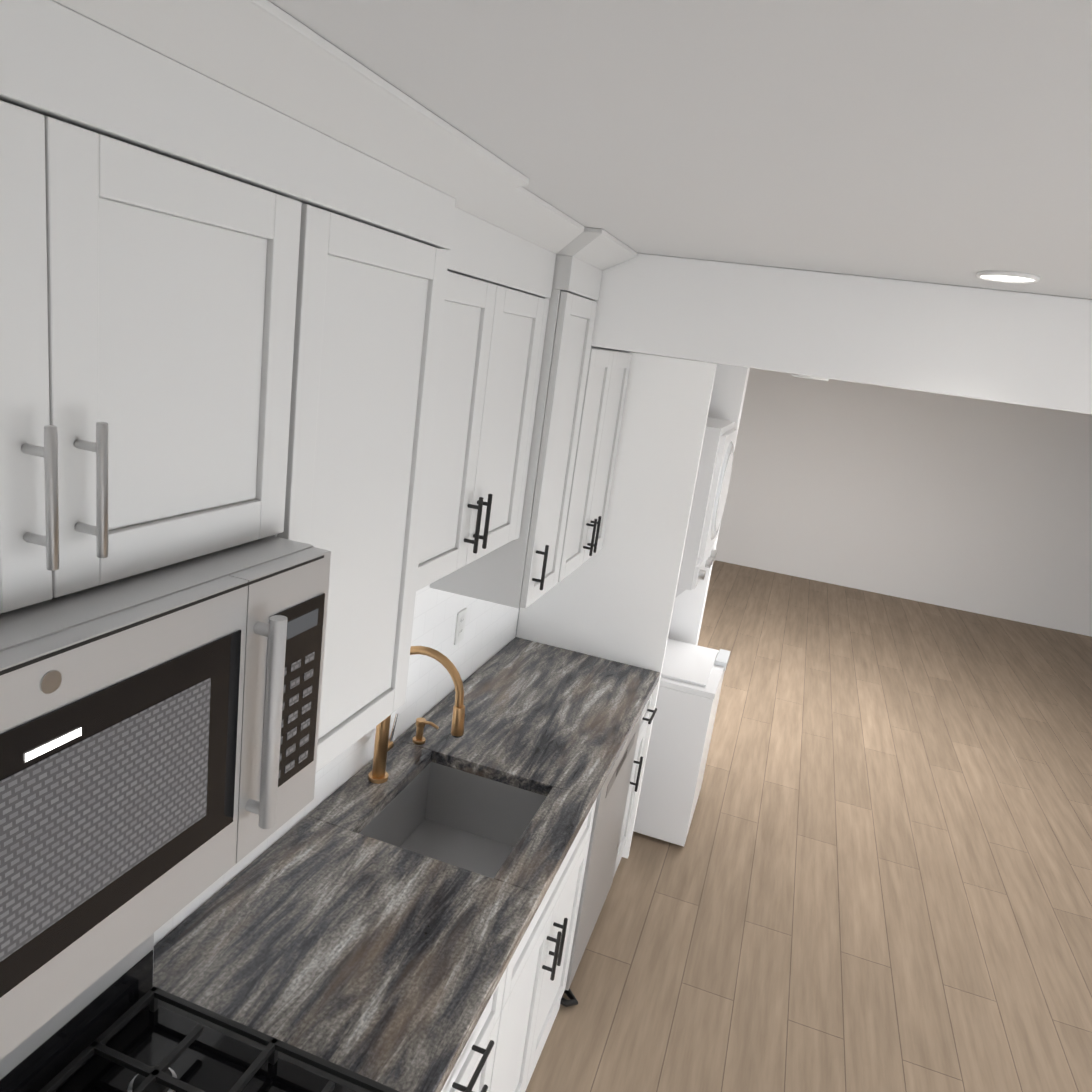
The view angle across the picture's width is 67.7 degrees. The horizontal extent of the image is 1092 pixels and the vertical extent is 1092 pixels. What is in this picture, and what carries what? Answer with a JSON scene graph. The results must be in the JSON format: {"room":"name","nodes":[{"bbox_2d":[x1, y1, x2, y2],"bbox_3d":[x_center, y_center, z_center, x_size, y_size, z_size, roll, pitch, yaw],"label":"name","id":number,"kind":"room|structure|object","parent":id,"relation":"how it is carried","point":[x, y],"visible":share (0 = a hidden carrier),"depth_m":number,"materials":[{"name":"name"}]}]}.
{"room":"kitchen","nodes":[
{"label":"kitchen","id":0,"kind":"room"},
{"bbox_2d":[605,348,749,644],"bbox_3d":[0.382,0.109,4.226,0.920,2.165,0.100,12,15,16],"label":"wall","id":1,"kind":"structure","parent":0,"point":[728,392],"depth_m":3.92,"materials":[{"name":"white paint"}]},
{"bbox_2d":[268,0,1091,298],"bbox_3d":[1.510,-1.069,3.744,4.800,0.050,10.100,12,15,16],"label":"ceiling","id":2,"kind":"structure","parent":0,"point":[947,142],"depth_m":0.98,"materials":[{"name":"white paint"}]},
{"bbox_2d":[591,253,1091,413],"bbox_3d":[2.486,-1.140,5.253,3.820,0.290,6.655,12,15,16],"label":"ceiling beam","id":3,"kind":"structure","parent":2,"relation":"attached to","point":[1023,348],"depth_m":2.32,"materials":[{"name":"white paint"}]},
{"bbox_2d":[791,373,828,380],"bbox_3d":[0.983,-0.629,3.032,0.136,0.012,0.136,12,15,16],"label":"recessed light","id":4,"kind":"object","parent":3,"relation":"attached to","point":[810,377],"visible":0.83,"depth_m":2.98,"materials":[{"name":"white plastic"}]},
{"bbox_2d":[976,271,1039,283],"bbox_3d":[1.092,-0.636,1.927,0.136,0.012,0.136,12,15,16],"label":"recessed light","id":5,"kind":"object","parent":2,"relation":"in","point":[1009,277],"visible":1,"depth_m":1.91,"materials":[{"name":"white plastic"}]},
{"bbox_2d":[525,560,1091,1091],"bbox_3d":[2.312,1.562,4.019,7.200,0.080,10.100,12,15,16],"label":"floor","id":6,"kind":"structure","parent":0,"point":[875,874],"depth_m":3.65,"materials":[{"name":"brown wood"}]},
{"bbox_2d":[0,933,399,1091],"bbox_3d":[-0.622,1.243,1.115,0.690,1.173,0.782,12,15,16],"label":"gas range","id":7,"kind":"object","parent":6,"relation":"on","point":[123,1025],"visible":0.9,"depth_m":1.34,"materials":[{"name":"black metal"}]},
{"bbox_2d":[441,968,506,1091],"bbox_3d":[-0.482,1.274,1.750,0.662,0.844,0.460,12,15,16],"label":"base cabinet","id":8,"kind":"object","parent":6,"relation":"on","point":[472,1070],"visible":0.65,"depth_m":1.69,"materials":[{"name":"grey wood"}]},
{"bbox_2d":[489,798,596,1091],"bbox_3d":[-0.288,1.154,2.327,0.662,0.844,0.774,12,15,16],"label":"base cabinet","id":9,"kind":"object","parent":6,"relation":"on","point":[536,977],"visible":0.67,"depth_m":2.21,"materials":[{"name":"grey wood"}]},
{"bbox_2d":[153,637,659,1091],"bbox_3d":[-0.171,0.682,2.433,0.638,0.040,2.160,12,15,16],"label":"countertop","id":10,"kind":"structure","parent":9,"relation":"on","point":[325,930],"depth_m":1.81,"materials":[{"name":"grey stone"}]},
{"bbox_2d":[368,646,464,783],"bbox_3d":[-0.340,0.468,2.229,0.266,0.424,0.090,12,15,16],"label":"pull-down faucet","id":11,"kind":"object","parent":10,"relation":"on","point":[383,746],"visible":0.85,"depth_m":2.17,"materials":[{"name":"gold metal"}]},
{"bbox_2d":[412,717,438,744],"bbox_3d":[-0.370,0.574,2.511,0.081,0.077,0.040,12,15,16],"label":"soap dispenser","id":12,"kind":"object","parent":10,"relation":"on","point":[419,738],"visible":1,"depth_m":2.51,"materials":[{"name":"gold metal"}]},
{"bbox_2d":[359,762,546,878],"bbox_3d":[-0.260,0.881,2.258,0.442,0.280,0.522,12,15,16],"label":"undermount sink","id":13,"kind":"object","parent":10,"relation":"in","point":[462,819],"visible":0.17,"depth_m":2.45,"materials":[{"name":"silver metal"}]},
{"bbox_2d":[560,713,641,1006],"bbox_3d":[-0.056,1.025,2.976,0.646,0.838,0.616,12,15,16],"label":"dishwasher","id":14,"kind":"object","parent":6,"relation":"on","point":[611,801],"visible":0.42,"depth_m":2.80,"materials":[{"name":"white"}]},
{"bbox_2d":[516,347,716,858],"bbox_3d":[0.199,0.278,3.403,0.642,2.133,0.025,12,15,16],"label":"end panel","id":15,"kind":"object","parent":6,"relation":"on","point":[613,599],"visible":0.48,"depth_m":3.26,"materials":[{"name":"white wood"}]},
{"bbox_2d":[613,690,656,876],"bbox_3d":[0.074,0.931,3.406,0.662,0.844,0.290,12,15,16],"label":"base cabinet","id":16,"kind":"object","parent":6,"relation":"on","point":[636,768],"visible":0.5,"depth_m":3.37,"materials":[{"name":"grey wood"}]},
{"bbox_2d":[633,417,737,846],"bbox_3d":[0.479,0.340,3.819,0.777,1.885,0.575,12,15,16],"label":"dryer","id":17,"kind":"object","parent":6,"relation":"on","point":[691,680],"visible":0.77,"depth_m":3.59,"materials":[{"name":"white metal"}]},
{"bbox_2d":[715,368,1091,636],"bbox_3d":[4.459,-0.501,8.246,6.300,2.455,0.100,12,15,16],"label":"wall","id":18,"kind":"structure","parent":0,"point":[980,506],"depth_m":8.40,"materials":[{"name":"white paint"}]},
{"bbox_3d":[0.134,-0.184,4.657,0.340,2.455,9.600,12,15,16],"label":"wall","id":19,"kind":"structure","parent":0,"visible":0},
{"bbox_2d":[0,100,301,613],"bbox_3d":[-0.608,-0.193,0.820,0.358,0.464,0.776,12,15,16],"label":"upper cabinet","id":20,"kind":"object","parent":19,"relation":"attached to","point":[147,311],"visible":1,"depth_m":0.88,"materials":[{"name":"grey wood"}]},
{"bbox_2d":[0,536,330,1060],"bbox_3d":[-0.624,0.242,0.910,0.450,0.417,0.758,12,15,16],"label":"microwave","id":21,"kind":"object","parent":20,"relation":"attached to","point":[159,729],"visible":1,"depth_m":0.88,"materials":[{"name":"silver metal"}]},
{"bbox_2d":[0,0,528,249],"bbox_3d":[-0.528,-0.487,0.761,0.422,0.152,1.850,12,15,16],"label":"crown molding","id":22,"kind":"structure","parent":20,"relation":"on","point":[267,95],"depth_m":0.91,"materials":[{"name":"grey wood"}]},
{"bbox_2d":[154,584,518,944],"bbox_3d":[-0.627,0.401,1.835,0.001,0.750,3.449,12,15,16],"label":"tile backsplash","id":23,"kind":"structure","parent":19,"relation":"attached to","point":[490,630],"depth_m":2.62,"materials":[{"name":"white tile"}]},
{"bbox_2d":[454,608,466,644],"bbox_3d":[-0.299,0.282,2.857,0.007,0.116,0.072,12,15,16],"label":"electrical outlet","id":24,"kind":"object","parent":23,"relation":"attached to","point":[460,626],"visible":1,"depth_m":2.85,"materials":[{"name":"white plastic"}]},
{"bbox_2d":[272,202,448,772],"bbox_3d":[-0.443,-0.090,1.456,0.358,0.927,0.457,12,15,16],"label":"upper cabinet","id":25,"kind":"object","parent":19,"relation":"attached to","point":[370,299],"visible":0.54,"depth_m":1.40,"materials":[{"name":"grey wood"}]},
{"bbox_2d":[416,186,583,590],"bbox_3d":[-0.219,-0.383,1.976,0.377,0.862,0.750,12,15,16],"label":"upper cabinet","id":26,"kind":"object","parent":19,"relation":"attached to","point":[507,245],"visible":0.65,"depth_m":1.92,"materials":[{"name":"grey wood"}]},
{"bbox_2d":[430,227,636,607],"bbox_3d":[-0.059,-0.369,2.453,0.422,1.079,0.426,12,15,16],"label":"upper cabinet","id":27,"kind":"object","parent":19,"relation":"attached to","point":[522,571],"visible":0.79,"depth_m":2.42,"materials":[{"name":"grey wood"}]},
{"bbox_2d":[558,347,631,581],"bbox_3d":[0.055,-0.335,2.984,0.358,0.786,0.595,12,15,16],"label":"upper cabinet","id":28,"kind":"object","parent":19,"relation":"attached to","point":[601,421],"visible":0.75,"depth_m":2.91,"materials":[{"name":"grey wood"}]}
]}

